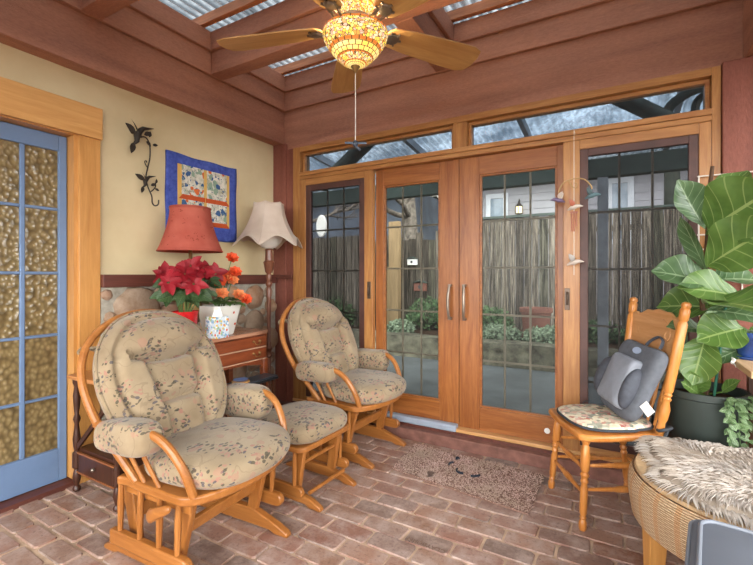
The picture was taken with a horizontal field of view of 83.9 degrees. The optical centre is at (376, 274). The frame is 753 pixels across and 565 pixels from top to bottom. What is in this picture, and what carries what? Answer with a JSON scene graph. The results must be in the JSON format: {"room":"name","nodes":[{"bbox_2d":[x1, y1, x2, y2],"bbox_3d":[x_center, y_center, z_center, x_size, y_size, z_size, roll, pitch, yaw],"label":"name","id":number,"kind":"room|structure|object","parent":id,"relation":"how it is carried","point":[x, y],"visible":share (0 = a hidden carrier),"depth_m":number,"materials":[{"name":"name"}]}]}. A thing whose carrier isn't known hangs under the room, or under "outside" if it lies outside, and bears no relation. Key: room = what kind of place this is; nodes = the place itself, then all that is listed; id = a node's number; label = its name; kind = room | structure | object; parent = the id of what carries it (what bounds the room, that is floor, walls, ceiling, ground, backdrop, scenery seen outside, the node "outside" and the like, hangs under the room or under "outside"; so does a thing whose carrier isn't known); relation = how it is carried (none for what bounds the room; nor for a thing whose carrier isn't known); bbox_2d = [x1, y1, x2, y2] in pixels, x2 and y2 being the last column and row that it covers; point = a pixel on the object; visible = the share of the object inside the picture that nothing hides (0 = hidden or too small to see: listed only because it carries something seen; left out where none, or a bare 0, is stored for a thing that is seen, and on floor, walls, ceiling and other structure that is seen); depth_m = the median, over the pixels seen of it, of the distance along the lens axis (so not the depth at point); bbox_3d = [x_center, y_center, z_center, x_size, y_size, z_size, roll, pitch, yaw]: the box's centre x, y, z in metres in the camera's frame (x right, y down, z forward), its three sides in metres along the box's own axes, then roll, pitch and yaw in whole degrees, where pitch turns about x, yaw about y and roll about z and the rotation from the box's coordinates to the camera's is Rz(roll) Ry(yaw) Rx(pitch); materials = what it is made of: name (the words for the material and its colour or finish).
{"room":"sunroom","nodes":[
{"label":"sunroom","id":0,"kind":"room"},
{"bbox_2d":[0,43,272,274],"bbox_3d":[-2.149,-0.130,1.845,0.160,2.660,4.880,0,0,30],"label":"wall","id":1,"kind":"structure","parent":0,"point":[132,229],"depth_m":2.77,"materials":[{"name":"paint"}]},
{"bbox_2d":[0,121,66,501],"bbox_3d":[-2.020,0.188,2.062,0.040,1.968,0.857,0,0,30],"label":"door","id":2,"kind":"structure","parent":1,"relation":"in","point":[33,163],"depth_m":2.29,"materials":[{"name":"blue paint"}]},
{"bbox_2d":[0,76,102,513],"bbox_3d":[-2.018,0.115,2.034,0.200,2.210,1.198,0,0,30],"label":"trim","id":3,"kind":"structure","parent":1,"relation":"attached to","point":[21,104],"depth_m":2.41,"materials":[{"name":"wood"}]},
{"bbox_2d":[0,0,283,145],"bbox_3d":[-2.067,-1.319,1.736,0.130,0.291,4.772,0,0,30],"label":"ceiling beam","id":4,"kind":"structure","parent":1,"relation":"attached to","point":[53,31],"depth_m":2.57,"materials":[{"name":"wood"}]},
{"bbox_2d":[56,0,284,111],"bbox_3d":[-2.062,-1.547,1.722,0.152,0.162,4.752,0,0,30],"label":"ceiling beam","id":5,"kind":"structure","parent":4,"relation":"on","point":[127,21],"depth_m":2.82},
{"bbox_2d":[81,0,137,19],"bbox_3d":[-0.244,-1.546,1.590,3.136,0.159,0.112,0,0,30],"label":"ceiling beam","id":6,"kind":"structure","parent":5,"relation":"attached to","point":[101,9],"depth_m":2.30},
{"bbox_2d":[127,0,284,91],"bbox_3d":[-2.058,-1.697,1.707,0.174,0.136,4.730,0,0,30],"label":"ceiling beam","id":7,"kind":"structure","parent":5,"relation":"on","point":[157,11],"depth_m":2.86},
{"bbox_2d":[211,0,462,79],"bbox_3d":[0.181,-1.546,2.337,3.136,0.159,0.112,0,0,30],"label":"ceiling beam","id":8,"kind":"structure","parent":5,"relation":"attached to","point":[225,63],"depth_m":2.76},
{"bbox_2d":[211,0,324,51],"bbox_3d":[0.191,-1.696,2.332,3.114,0.133,0.156,0,0,30],"label":"ceiling beam","id":9,"kind":"structure","parent":8,"relation":"on","point":[286,11],"depth_m":2.76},
{"bbox_2d":[125,120,158,205],"bbox_3d":[-1.514,-0.711,2.717,0.124,0.521,0.218,0,0,30],"label":"wall decoration","id":10,"kind":"object","parent":1,"relation":"attached to","point":[137,134],"visible":1,"depth_m":2.72,"materials":[{"name":"metal"}]},
{"bbox_2d":[165,150,236,241],"bbox_3d":[-1.297,-0.562,3.152,0.024,0.608,0.621,0,0,30],"label":"quilt hanging","id":11,"kind":"object","parent":1,"relation":"attached to","point":[188,180],"visible":0.77,"depth_m":3.15,"materials":[{"name":"blue fabric"}]},
{"bbox_2d":[100,283,277,420],"bbox_3d":[-1.280,0.639,3.153,0.158,1.134,1.502,0,0,30],"label":"stone wall","id":12,"kind":"structure","parent":0,"point":[114,301],"depth_m":3.33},
{"bbox_2d":[100,274,276,287],"bbox_3d":[-1.283,0.036,3.148,0.055,0.078,1.478,0,0,30],"label":"trim","id":13,"kind":"structure","parent":12,"relation":"on","point":[106,281],"depth_m":2.68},
{"bbox_2d":[273,143,292,401],"bbox_3d":[-0.802,0.013,3.819,0.228,2.374,0.155,0,0,30],"label":"trim","id":14,"kind":"structure","parent":12,"relation":"attached to","point":[282,156],"depth_m":3.75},
{"bbox_2d":[284,0,742,148],"bbox_3d":[0.910,-1.292,2.872,4.460,0.345,0.148,0,0,30],"label":"ceiling beam","id":15,"kind":"structure","parent":14,"relation":"on","point":[711,36],"depth_m":2.70,"materials":[{"name":"wood"}]},
{"bbox_2d":[283,0,729,112],"bbox_3d":[0.905,-1.547,2.863,4.460,0.162,0.169,0,0,30],"label":"ceiling beam","id":16,"kind":"structure","parent":15,"relation":"on","point":[615,14],"depth_m":2.71,"materials":[{"name":"wood"}]},
{"bbox_2d":[394,12,447,71],"bbox_3d":[0.318,-1.546,2.712,0.120,0.157,0.670,0,0,30],"label":"ceiling beam","id":17,"kind":"structure","parent":16,"relation":"attached to","point":[423,23],"depth_m":2.54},
{"bbox_2d":[428,7,453,40],"bbox_3d":[0.318,-1.696,2.712,0.164,0.133,0.624,0,0,30],"label":"ceiling beam","id":18,"kind":"structure","parent":17,"relation":"on","point":[440,17],"depth_m":2.78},
{"bbox_2d":[283,0,612,92],"bbox_3d":[0.899,-1.697,2.854,4.460,0.136,0.190,0,0,30],"label":"ceiling beam","id":19,"kind":"structure","parent":16,"relation":"on","point":[532,11],"depth_m":2.83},
{"bbox_2d":[276,275,291,278],"bbox_3d":[-0.821,0.018,3.729,0.172,0.035,0.020,0,0,30],"label":"trim","id":20,"kind":"structure","parent":12,"relation":"attached to","point":[277,276],"depth_m":3.72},
{"bbox_2d":[300,170,374,411],"bbox_3d":[-0.348,0.128,3.486,0.734,1.913,0.076,0,0,30],"label":"window","id":21,"kind":"structure","parent":12,"relation":"in","point":[365,180],"depth_m":3.40,"materials":[{"name":"brown wood"}]},
{"bbox_2d":[303,126,452,171],"bbox_3d":[-0.031,-0.985,3.377,1.393,0.178,0.060,0,0,30],"label":"window","id":22,"kind":"structure","parent":12,"relation":"in","point":[307,155],"depth_m":3.33,"materials":[{"name":"brown wood"}]},
{"bbox_2d":[376,159,458,425],"bbox_3d":[0.287,0.128,3.159,0.683,1.913,0.109,0,0,30],"label":"door","id":23,"kind":"structure","parent":12,"relation":"in","point":[445,407],"depth_m":3.08,"materials":[{"name":"brown wood"}]},
{"bbox_2d":[386,411,457,431],"bbox_3d":[0.289,1.084,3.128,0.648,0.048,0.063,0,0,30],"label":"threshold","id":24,"kind":"object","parent":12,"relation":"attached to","point":[443,425],"depth_m":3.06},
{"bbox_2d":[292,401,613,462],"bbox_3d":[0.583,1.117,3.025,2.960,0.019,0.165,0,0,30],"label":"trim","id":25,"kind":"structure","parent":12,"relation":"attached to","point":[401,423],"depth_m":2.82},
{"bbox_2d":[293,398,630,462],"bbox_3d":[0.585,1.097,3.029,2.960,0.023,0.157,0,0,30],"label":"trim","id":26,"kind":"structure","parent":12,"relation":"attached to","point":[538,444],"depth_m":2.78,"materials":[{"name":"brown wood"}]},
{"bbox_2d":[279,400,658,492],"bbox_3d":[0.913,1.179,2.817,4.200,0.103,0.240,0,0,30],"label":"trim","id":27,"kind":"structure","parent":12,"relation":"attached to","point":[537,459],"depth_m":2.75,"materials":[{"name":"wood"}]},
{"bbox_2d":[293,65,720,398],"bbox_3d":[0.582,-0.017,3.022,2.962,2.204,0.152,0,0,30],"label":"trim","id":28,"kind":"structure","parent":12,"relation":"attached to","point":[460,150],"depth_m":2.78,"materials":[{"name":"brown wood"}]},
{"bbox_2d":[459,145,562,444],"bbox_3d":[0.894,0.128,2.814,0.706,1.913,0.109,0,0,30],"label":"door","id":29,"kind":"structure","parent":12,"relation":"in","point":[473,414],"depth_m":2.89,"materials":[{"name":"brown wood"}]},
{"bbox_2d":[550,131,600,265],"bbox_3d":[1.197,-0.433,2.526,0.278,0.867,0.115,0,0,30],"label":"mobile","id":30,"kind":"object","parent":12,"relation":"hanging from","point":[590,193],"visible":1,"depth_m":2.50,"materials":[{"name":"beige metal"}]},
{"bbox_2d":[468,79,709,145],"bbox_3d":[1.250,-0.985,2.648,1.350,0.178,0.060,0,0,30],"label":"window","id":31,"kind":"structure","parent":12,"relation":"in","point":[705,84],"depth_m":2.56,"materials":[{"name":"brown wood"}]},
{"bbox_2d":[563,121,710,460],"bbox_3d":[1.487,0.128,2.441,0.733,1.913,0.076,0,0,30],"label":"window","id":32,"kind":"structure","parent":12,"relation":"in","point":[697,136],"depth_m":2.56,"materials":[{"name":"brown wood"}]},
{"bbox_2d":[697,171,752,315],"bbox_3d":[1.936,-0.158,2.143,0.475,0.755,0.011,0,0,30],"label":"trellis","id":33,"kind":"object","parent":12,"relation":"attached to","point":[698,234],"visible":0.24,"depth_m":2.25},
{"bbox_2d":[721,56,752,443],"bbox_3d":[1.987,0.035,2.223,0.266,2.329,0.170,0,0,30],"label":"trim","id":34,"kind":"structure","parent":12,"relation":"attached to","point":[737,74],"depth_m":2.19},
{"bbox_2d":[0,433,684,564],"bbox_3d":[-0.306,1.228,0.674,4.205,0.065,4.732,0,0,30],"label":"floor","id":35,"kind":"structure","parent":0,"point":[390,517],"depth_m":2.00,"materials":[{"name":"brick"}]},
{"bbox_2d":[67,370,143,511],"bbox_3d":[-1.398,0.875,2.395,0.470,0.649,0.450,0,0,30],"label":"stand","id":36,"kind":"object","parent":35,"relation":"on","point":[88,461],"visible":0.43,"depth_m":2.26,"materials":[{"name":"brown wood"}]},
{"bbox_2d":[77,309,290,564],"bbox_3d":[-0.799,0.684,1.895,0.827,1.032,0.759,0,0,27],"label":"glider rocker","id":37,"kind":"object","parent":35,"relation":"on","point":[164,396],"visible":1,"depth_m":1.76,"materials":[{"name":"fabric"}]},
{"bbox_2d":[93,417,163,457],"bbox_3d":[-0.960,0.623,1.625,0.312,0.131,0.129,0,0,27],"label":"cushion","id":38,"kind":"object","parent":37,"relation":"on","point":[130,437],"depth_m":1.56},
{"bbox_2d":[92,311,226,436],"bbox_3d":[-0.994,0.493,1.988,0.382,0.629,0.613,0,0,27],"label":"cushion","id":39,"kind":"object","parent":37,"relation":"on","point":[161,367],"depth_m":1.89,"materials":[{"name":"fabric"}]},
{"bbox_2d":[143,417,289,489],"bbox_3d":[-0.672,0.747,1.824,0.532,0.137,0.546,0,0,27],"label":"seat cushion","id":40,"kind":"object","parent":37,"relation":"on","point":[216,453],"depth_m":1.67,"materials":[{"name":"fabric"}]},
{"bbox_2d":[224,383,272,418],"bbox_3d":[-0.680,0.654,2.184,0.313,0.170,0.131,0,0,27],"label":"cushion","id":41,"kind":"object","parent":37,"relation":"on","point":[244,400],"depth_m":2.11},
{"bbox_2d":[209,327,267,416],"bbox_3d":[-1.117,0.800,2.874,0.436,0.800,0.682,0,0,30],"label":"chest","id":42,"kind":"object","parent":35,"relation":"on","point":[245,346],"visible":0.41,"depth_m":2.88,"materials":[{"name":"brown wood"}]},
{"bbox_2d":[149,256,227,323],"bbox_3d":[-1.125,0.141,2.554,0.292,0.517,0.471,0,0,30],"label":"poinsettia","id":43,"kind":"object","parent":42,"relation":"on","point":[173,283],"visible":0.98,"depth_m":2.48,"materials":[{"name":"red plant"}]},
{"bbox_2d":[171,310,198,323],"bbox_3d":[-1.171,0.310,2.563,0.157,0.180,0.157,0,0,30],"label":"pot","id":44,"kind":"object","parent":43,"relation":"on","point":[192,315],"depth_m":2.53,"materials":[{"name":"ceramic"}]},
{"bbox_2d":[156,204,222,321],"bbox_3d":[-1.230,-0.023,2.771,0.407,0.846,0.407,0,0,30],"label":"table lamp","id":45,"kind":"object","parent":42,"relation":"on","point":[189,229],"visible":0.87,"depth_m":2.65,"materials":[{"name":"fabric"}]},
{"bbox_2d":[205,308,228,338],"bbox_3d":[-1.020,0.305,2.680,0.100,0.189,0.100,0,0,26],"label":"tissue box","id":46,"kind":"object","parent":42,"relation":"on","point":[217,325],"visible":0.98,"depth_m":2.65,"materials":[{"name":"paper"}]},
{"bbox_2d":[199,252,252,334],"bbox_3d":[-1.077,0.120,2.826,0.400,0.560,0.402,0,0,30],"label":"begonias","id":47,"kind":"object","parent":42,"relation":"on","point":[232,308],"visible":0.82,"depth_m":2.81,"materials":[{"name":"orange plant"}]},
{"bbox_2d":[199,304,240,334],"bbox_3d":[-1.060,0.301,2.818,0.220,0.198,0.229,0,0,30],"label":"pot","id":48,"kind":"object","parent":47,"relation":"on","point":[232,311],"depth_m":2.77,"materials":[{"name":"white ceramic"}]},
{"bbox_2d":[214,277,225,285],"bbox_3d":[-1.010,0.040,2.690,0.046,0.076,0.092,0,0,42],"label":"flower","id":49,"kind":"object","parent":47,"relation":"on","point":[223,282],"depth_m":2.70,"materials":[{"name":"orange plant"}]},
{"bbox_2d":[216,287,228,297],"bbox_3d":[-0.993,0.112,2.695,0.046,0.076,0.092,0,0,42],"label":"flower","id":50,"kind":"object","parent":47,"relation":"on","point":[222,292],"depth_m":2.70,"materials":[{"name":"orange plant"}]},
{"bbox_2d":[224,271,233,280],"bbox_3d":[-1.002,0.004,2.805,0.046,0.076,0.092,0,0,42],"label":"flower","id":51,"kind":"object","parent":47,"relation":"on","point":[229,276],"depth_m":2.82,"materials":[{"name":"orange plant"}]},
{"bbox_2d":[226,252,238,262],"bbox_3d":[-0.984,-0.122,2.862,0.046,0.076,0.092,0,0,42],"label":"flower","id":52,"kind":"object","parent":47,"relation":"on","point":[231,256],"depth_m":2.87,"materials":[{"name":"orange plant"}]},
{"bbox_2d":[227,274,238,284],"bbox_3d":[-0.968,0.028,2.816,0.046,0.076,0.092,0,0,42],"label":"flower","id":53,"kind":"object","parent":47,"relation":"on","point":[231,278],"depth_m":2.82,"materials":[{"name":"orange plant"}]},
{"bbox_2d":[229,266,241,276],"bbox_3d":[-0.955,-0.026,2.838,0.046,0.076,0.092,0,0,42],"label":"flower","id":54,"kind":"object","parent":47,"relation":"on","point":[234,271],"depth_m":2.84,"materials":[{"name":"orange plant"}]},
{"bbox_2d":[232,289,245,299],"bbox_3d":[-0.934,0.130,2.849,0.046,0.076,0.092,0,0,42],"label":"flower","id":55,"kind":"object","parent":47,"relation":"on","point":[239,294],"depth_m":2.85,"materials":[{"name":"orange plant"}]},
{"bbox_2d":[239,293,252,303],"bbox_3d":[-0.891,0.160,2.862,0.046,0.076,0.092,0,0,42],"label":"flower","id":56,"kind":"object","parent":47,"relation":"on","point":[245,298],"depth_m":2.86,"materials":[{"name":"orange plant"}]},
{"bbox_2d":[225,376,277,416],"bbox_3d":[-0.862,0.957,2.792,0.130,0.486,0.460,0,0,30],"label":"stand","id":57,"kind":"object","parent":35,"relation":"on","point":[273,379],"visible":0.15,"depth_m":2.94,"materials":[{"name":"brown wood"}]},
{"bbox_2d":[227,373,276,384],"bbox_3d":[-0.857,0.709,2.800,0.120,0.010,0.430,0,0,30],"label":"serving tray","id":58,"kind":"object","parent":57,"relation":"on","point":[264,376],"visible":0.49,"depth_m":2.88,"materials":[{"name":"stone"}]},
{"bbox_2d":[231,379,249,382],"bbox_3d":[-0.887,0.697,2.737,0.114,0.011,0.114,0,0,30],"label":"wooden board","id":59,"kind":"object","parent":58,"relation":"on","point":[248,380],"visible":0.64,"depth_m":2.72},
{"bbox_2d":[233,377,247,381],"bbox_3d":[-0.887,0.685,2.737,0.096,0.010,0.096,0,0,30],"label":"saucer","id":60,"kind":"object","parent":59,"relation":"on","point":[241,379],"visible":1,"depth_m":2.75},
{"bbox_2d":[252,376,277,383],"bbox_3d":[-0.862,0.722,2.792,0.130,0.016,0.460,0,0,30],"label":"shelf","id":61,"kind":"object","parent":57,"relation":"attached to","point":[273,379],"depth_m":2.88,"materials":[{"name":"black plastic"}]},
{"bbox_2d":[232,200,302,390],"bbox_3d":[-0.882,0.305,3.434,0.583,1.791,0.505,0,0,30],"label":"floor lamp","id":62,"kind":"object","parent":35,"relation":"on","point":[267,226],"visible":0.94,"depth_m":3.34,"materials":[{"name":"wood"},{"name":"fabric"}]},
{"bbox_2d":[258,401,356,511],"bbox_3d":[-0.421,0.983,2.390,0.523,0.433,0.465,0,0,32],"label":"ottoman","id":63,"kind":"object","parent":35,"relation":"on","point":[310,424],"visible":0.73,"depth_m":2.28,"materials":[{"name":"fabric"}]},
{"bbox_2d":[258,401,346,444],"bbox_3d":[-0.432,0.824,2.397,0.452,0.115,0.465,0,0,32],"label":"seat cushion","id":64,"kind":"object","parent":63,"relation":"on","point":[308,422],"depth_m":2.29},
{"bbox_2d":[278,297,405,469],"bbox_3d":[-0.198,0.684,2.954,0.823,1.032,0.754,0,0,33],"label":"glider rocker","id":65,"kind":"object","parent":35,"relation":"on","point":[349,378],"visible":0.98,"depth_m":2.84,"materials":[{"name":"fabric"}]},
{"bbox_2d":[296,361,337,382],"bbox_3d":[-0.384,0.625,2.703,0.311,0.129,0.128,0,0,33],"label":"cushion","id":66,"kind":"object","parent":65,"relation":"on","point":[306,371],"depth_m":2.64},
{"bbox_2d":[287,299,358,386],"bbox_3d":[-0.379,0.493,3.068,0.382,0.629,0.613,0,0,33],"label":"cushion","id":67,"kind":"object","parent":65,"relation":"on","point":[318,332],"depth_m":2.96,"materials":[{"name":"fabric"}]},
{"bbox_2d":[321,368,405,404],"bbox_3d":[-0.076,0.747,2.875,0.529,0.138,0.545,0,0,33],"label":"seat cushion","id":68,"kind":"object","parent":65,"relation":"on","point":[371,386],"depth_m":2.69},
{"bbox_2d":[358,348,389,370],"bbox_3d":[-0.047,0.653,3.228,0.310,0.173,0.128,0,0,33],"label":"cushion","id":69,"kind":"object","parent":65,"relation":"on","point":[374,359],"depth_m":3.15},
{"bbox_2d":[392,443,544,514],"bbox_3d":[0.522,1.184,2.526,0.910,0.026,0.491,0,0,35],"label":"doormat","id":70,"kind":"object","parent":35,"relation":"on","point":[515,489],"visible":1,"depth_m":2.48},
{"bbox_2d":[548,297,691,530],"bbox_3d":[1.207,0.663,2.160,0.521,1.078,0.469,0,0,2],"label":"dining chair","id":71,"kind":"object","parent":35,"relation":"on","point":[641,327],"visible":0.67,"depth_m":2.01,"materials":[{"name":"brown wood"}]},
{"bbox_2d":[557,404,672,436],"bbox_3d":[1.179,0.759,2.158,0.430,0.102,0.451,0,0,1],"label":"seat pad","id":72,"kind":"object","parent":71,"relation":"on","point":[592,417],"visible":0.72,"depth_m":2.06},
{"bbox_2d":[582,336,668,421],"bbox_3d":[1.278,0.625,2.159,0.242,0.651,0.504,0,0,1],"label":"cushion","id":73,"kind":"object","parent":72,"relation":"on","point":[626,381],"visible":0.92,"depth_m":2.03,"materials":[{"name":"grey fabric"}]},
{"bbox_2d":[628,446,750,564],"bbox_3d":[1.371,0.974,1.509,0.800,0.452,0.800,0,0,30],"label":"wicker stool","id":74,"kind":"object","parent":35,"relation":"on","point":[663,522],"visible":0.46,"depth_m":1.47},
{"bbox_2d":[634,435,752,530],"bbox_3d":[1.365,0.728,1.558,0.796,0.064,0.838,0,0,-16],"label":"sheepskin","id":75,"kind":"object","parent":74,"relation":"on","point":[717,477],"visible":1,"depth_m":1.52,"materials":[{"name":"fur"}]},
{"bbox_2d":[651,166,752,510],"bbox_3d":[1.557,0.340,1.938,0.481,1.721,0.608,0,0,30],"label":"fiddle leaf fig","id":76,"kind":"object","parent":35,"relation":"on","point":[702,409],"visible":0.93,"depth_m":1.93,"materials":[{"name":"green plant"}]},
{"bbox_2d":[684,519,752,564],"bbox_3d":[0.949,0.932,0.858,0.512,0.511,0.502,0,0,39],"label":"chair","id":77,"kind":"object","parent":35,"relation":"on","point":[709,542],"visible":1,"depth_m":1.06,"materials":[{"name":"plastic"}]},
{"bbox_2d":[730,357,752,447],"bbox_3d":[1.847,0.787,1.771,0.543,0.826,0.485,0,0,30],"label":"plant shelf","id":78,"kind":"object","parent":35,"relation":"on","point":[746,366],"visible":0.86,"depth_m":1.89,"materials":[{"name":"brown wood"}]},
{"bbox_2d":[736,326,752,360],"bbox_3d":[1.749,0.316,1.948,0.213,0.148,0.199,0,0,30],"label":"flower pot","id":79,"kind":"object","parent":78,"relation":"on","point":[746,352],"visible":0.48,"depth_m":1.92,"materials":[{"name":"blue ceramic"}]},
{"bbox_2d":[159,0,530,75],"bbox_3d":[-0.299,-1.852,0.688,4.600,0.022,5.100,0,0,30],"label":"ceiling","id":80,"kind":"structure","parent":0,"point":[191,9],"depth_m":2.93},
{"bbox_2d":[192,0,266,27],"bbox_3d":[0.415,-1.802,2.042,4.300,0.067,0.040,0,0,30],"label":"ceiling beam","id":81,"kind":"structure","parent":80,"relation":"attached to","point":[234,7],"depth_m":2.85,"materials":[{"name":"brown wood"}]},
{"bbox_2d":[273,0,524,74],"bbox_3d":[0.820,-1.802,2.755,4.300,0.067,0.040,0,0,30],"label":"ceiling beam","id":82,"kind":"structure","parent":80,"relation":"attached to","point":[483,6],"depth_m":2.90,"materials":[{"name":"brown wood"}]},
{"bbox_2d":[662,379,751,446],"bbox_3d":[1.585,0.752,2.026,0.342,0.414,0.342,0,0,30],"label":"pot","id":83,"kind":"object","parent":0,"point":[695,414],"depth_m":1.91,"materials":[{"name":"plastic"}]},
{"bbox_3d":[-0.089,-1.547,1.996,0.120,0.157,0.744,0,0,30],"label":"ceiling beam","id":84,"kind":"structure","parent":0,"visible":0},
{"bbox_2d":[216,0,480,150],"bbox_3d":[-0.125,-1.029,1.955,1.380,0.878,1.330,0,0,30],"label":"ceiling fan","id":85,"kind":"object","parent":84,"relation":"hanging from","point":[354,37],"visible":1,"depth_m":2.00,"materials":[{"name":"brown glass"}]},
{"label":"outside","id":86,"kind":"structure","parent":0,"visible":0},
{"bbox_3d":[2.473,1.395,4.345,80.000,0.210,70.000,0,0,30],"label":"ground","id":87,"kind":"structure","parent":86,"visible":0},
{"bbox_2d":[313,191,437,240],"bbox_3d":[-1.772,-1.125,13.666,7.800,4.650,3.000,0,0,30],"label":"garden shed","id":88,"kind":"object","parent":87,"relation":"on","point":[429,204],"visible":0.03,"depth_m":11.98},
{"bbox_2d":[483,155,687,324],"bbox_3d":[7.124,-0.985,8.372,12.700,4.370,1.200,0,0,30],"label":"neighbor house","id":89,"kind":"structure","parent":87,"relation":"on","point":[635,190],"depth_m":9.77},
{"bbox_2d":[515,199,522,213],"bbox_3d":[3.562,-1.717,10.472,0.184,0.385,0.184,0,0,-15],"label":"lantern","id":90,"kind":"object","parent":89,"relation":"attached to","point":[519,207],"visible":1,"depth_m":10.42,"materials":[{"name":"glass"}]},
{"bbox_3d":[-1.491,-0.285,-1.407,4.200,2.970,0.120,0,0,30],"label":"wall","id":91,"kind":"structure","parent":0,"visible":0},
{"bbox_2d":[743,0,752,57],"bbox_3d":[0.825,-1.298,0.090,0.175,0.335,4.772,0,0,30],"label":"ceiling beam","id":92,"kind":"structure","parent":91,"relation":"attached to","point":[747,4],"depth_m":2.13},
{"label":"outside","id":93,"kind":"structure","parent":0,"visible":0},
{"bbox_2d":[313,355,665,444],"bbox_3d":[0.394,1.242,4.735,24.000,0.075,2.580,0,0,30],"label":"ground","id":94,"kind":"structure","parent":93,"point":[517,380],"depth_m":4.57,"materials":[{"name":"concrete"}]},
{"bbox_2d":[310,88,702,367],"bbox_3d":[1.248,-0.227,4.214,16.000,2.875,2.500,0,0,30],"label":"patio cover","id":95,"kind":"object","parent":94,"relation":"on","point":[669,159],"visible":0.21,"depth_m":4.34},
{"bbox_2d":[351,328,666,383],"bbox_3d":[1.104,1.058,5.983,20.000,0.351,0.357,0,0,30],"label":"wall","id":96,"kind":"structure","parent":94,"relation":"on","point":[516,351],"depth_m":5.52,"materials":[{"name":"stone"}]},
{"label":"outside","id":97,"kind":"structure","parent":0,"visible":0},
{"bbox_2d":[351,321,621,350],"bbox_3d":[1.910,1.090,7.399,20.000,0.320,3.250,0,0,30],"label":"ground","id":98,"kind":"structure","parent":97,"point":[434,332],"depth_m":6.66,"materials":[{"name":"plant"}]},
{"bbox_2d":[313,235,358,326],"bbox_3d":[-1.514,0.145,8.197,3.029,1.710,0.072,0,0,30],"label":"fence","id":99,"kind":"object","parent":98,"relation":"on","point":[351,242],"visible":0.16,"depth_m":7.70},
{"bbox_2d":[316,215,326,236],"bbox_3d":[-1.032,-0.917,7.851,0.240,0.420,0.035,0,0,30],"label":"oval plaque","id":100,"kind":"object","parent":99,"relation":"attached to","point":[321,224],"visible":0.92,"depth_m":7.83,"materials":[{"name":"white ceramic"}]},
{"bbox_2d":[325,296,358,324],"bbox_3d":[-0.674,0.651,7.759,1.087,0.607,0.887,0,0,30],"label":"shrub","id":101,"kind":"object","parent":98,"relation":"on","point":[340,299],"visible":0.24,"depth_m":7.50,"materials":[{"name":"green plant"}]},
{"bbox_2d":[313,153,375,222],"bbox_3d":[-1.415,-1.489,9.207,4.236,5.240,1.986,0,0,-28],"label":"bare tree","id":102,"kind":"object","parent":98,"relation":"on","point":[350,208],"visible":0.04,"depth_m":10.03,"materials":[{"name":"brown plant"}]},
{"bbox_2d":[338,144,417,239],"bbox_3d":[0.117,-1.490,7.734,2.073,5.233,3.750,0,0,-6],"label":"bare tree","id":103,"kind":"object","parent":98,"relation":"on","point":[410,218],"visible":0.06,"depth_m":8.59,"materials":[{"name":"brown plant"}]},
{"bbox_2d":[387,221,400,323],"bbox_3d":[0.258,0.000,7.885,0.400,2.000,0.140,0,0,30],"label":"gatepost","id":104,"kind":"object","parent":98,"relation":"on","point":[393,275],"visible":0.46,"depth_m":7.79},
{"bbox_2d":[387,318,415,332],"bbox_3d":[0.377,0.820,6.754,0.472,0.269,0.536,0,0,-28],"label":"shrub","id":105,"kind":"object","parent":98,"relation":"on","point":[395,325],"visible":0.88,"depth_m":6.63,"materials":[{"name":"green plant"}]},
{"bbox_2d":[375,231,437,322],"bbox_3d":[-1.220,0.090,9.122,5.855,1.820,0.072,0,0,30],"label":"fence","id":106,"kind":"object","parent":98,"relation":"on","point":[411,246],"visible":0.1,"depth_m":7.95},
{"bbox_2d":[407,256,417,264],"bbox_3d":[0.675,-0.270,7.912,0.216,0.158,0.140,0,0,30],"label":"birdhouse","id":107,"kind":"object","parent":106,"relation":"attached to","point":[410,261],"visible":1,"depth_m":7.88,"materials":[{"name":"white plastic"}]},
{"bbox_2d":[413,280,427,290],"bbox_3d":[0.817,0.191,7.831,0.288,0.210,0.140,0,0,30],"label":"birdhouse","id":108,"kind":"object","parent":106,"relation":"attached to","point":[424,284],"visible":0.88,"depth_m":7.80,"materials":[{"name":"ceramic"}]},
{"bbox_2d":[405,295,437,329],"bbox_3d":[0.891,0.649,7.269,0.899,0.612,0.750,0,0,30],"label":"shrub","id":109,"kind":"object","parent":98,"relation":"on","point":[428,319],"visible":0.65,"depth_m":7.13,"materials":[{"name":"green plant"}]},
{"bbox_2d":[483,305,515,326],"bbox_3d":[1.855,0.727,6.935,0.863,0.456,0.749,0,0,30],"label":"shrub","id":110,"kind":"object","parent":98,"relation":"on","point":[487,319],"visible":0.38,"depth_m":6.78,"materials":[{"name":"green plant"}]},
{"bbox_2d":[483,321,522,340],"bbox_3d":[1.762,0.815,6.076,0.679,0.280,0.568,0,0,22],"label":"shrub","id":111,"kind":"object","parent":98,"relation":"on","point":[490,331],"visible":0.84,"depth_m":5.92,"materials":[{"name":"green plant"}]},
{"bbox_2d":[519,307,552,333],"bbox_3d":[2.286,0.705,6.005,0.450,0.470,0.450,0,0,30],"label":"planter","id":112,"kind":"object","parent":98,"relation":"on","point":[536,311],"visible":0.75,"depth_m":5.84,"materials":[{"name":"ceramic"}]},
{"bbox_2d":[521,324,554,343],"bbox_3d":[2.362,0.815,5.739,0.594,0.279,0.676,0,0,-35],"label":"shrub","id":113,"kind":"object","parent":98,"relation":"on","point":[546,334],"visible":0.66,"depth_m":5.63,"materials":[{"name":"green plant"}]},
{"bbox_2d":[483,204,687,339],"bbox_3d":[4.686,-0.015,5.922,7.785,2.030,0.090,0,0,30],"label":"fence","id":114,"kind":"object","parent":98,"relation":"on","point":[517,232],"visible":0.19,"depth_m":6.64,"materials":[{"name":"wood"}]},
{"bbox_2d":[588,319,623,344],"bbox_3d":[3.034,0.773,5.875,0.868,0.363,0.746,0,0,15],"label":"shrub","id":115,"kind":"object","parent":98,"relation":"on","point":[592,331],"visible":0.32,"depth_m":5.66,"materials":[{"name":"green plant"}]},
{"bbox_2d":[614,325,687,343],"bbox_3d":[3.631,0.775,5.532,0.893,0.360,0.756,0,0,30],"label":"shrub","id":116,"kind":"object","parent":98,"relation":"on","point":[623,331],"visible":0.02,"depth_m":5.52,"materials":[{"name":"green plant"}]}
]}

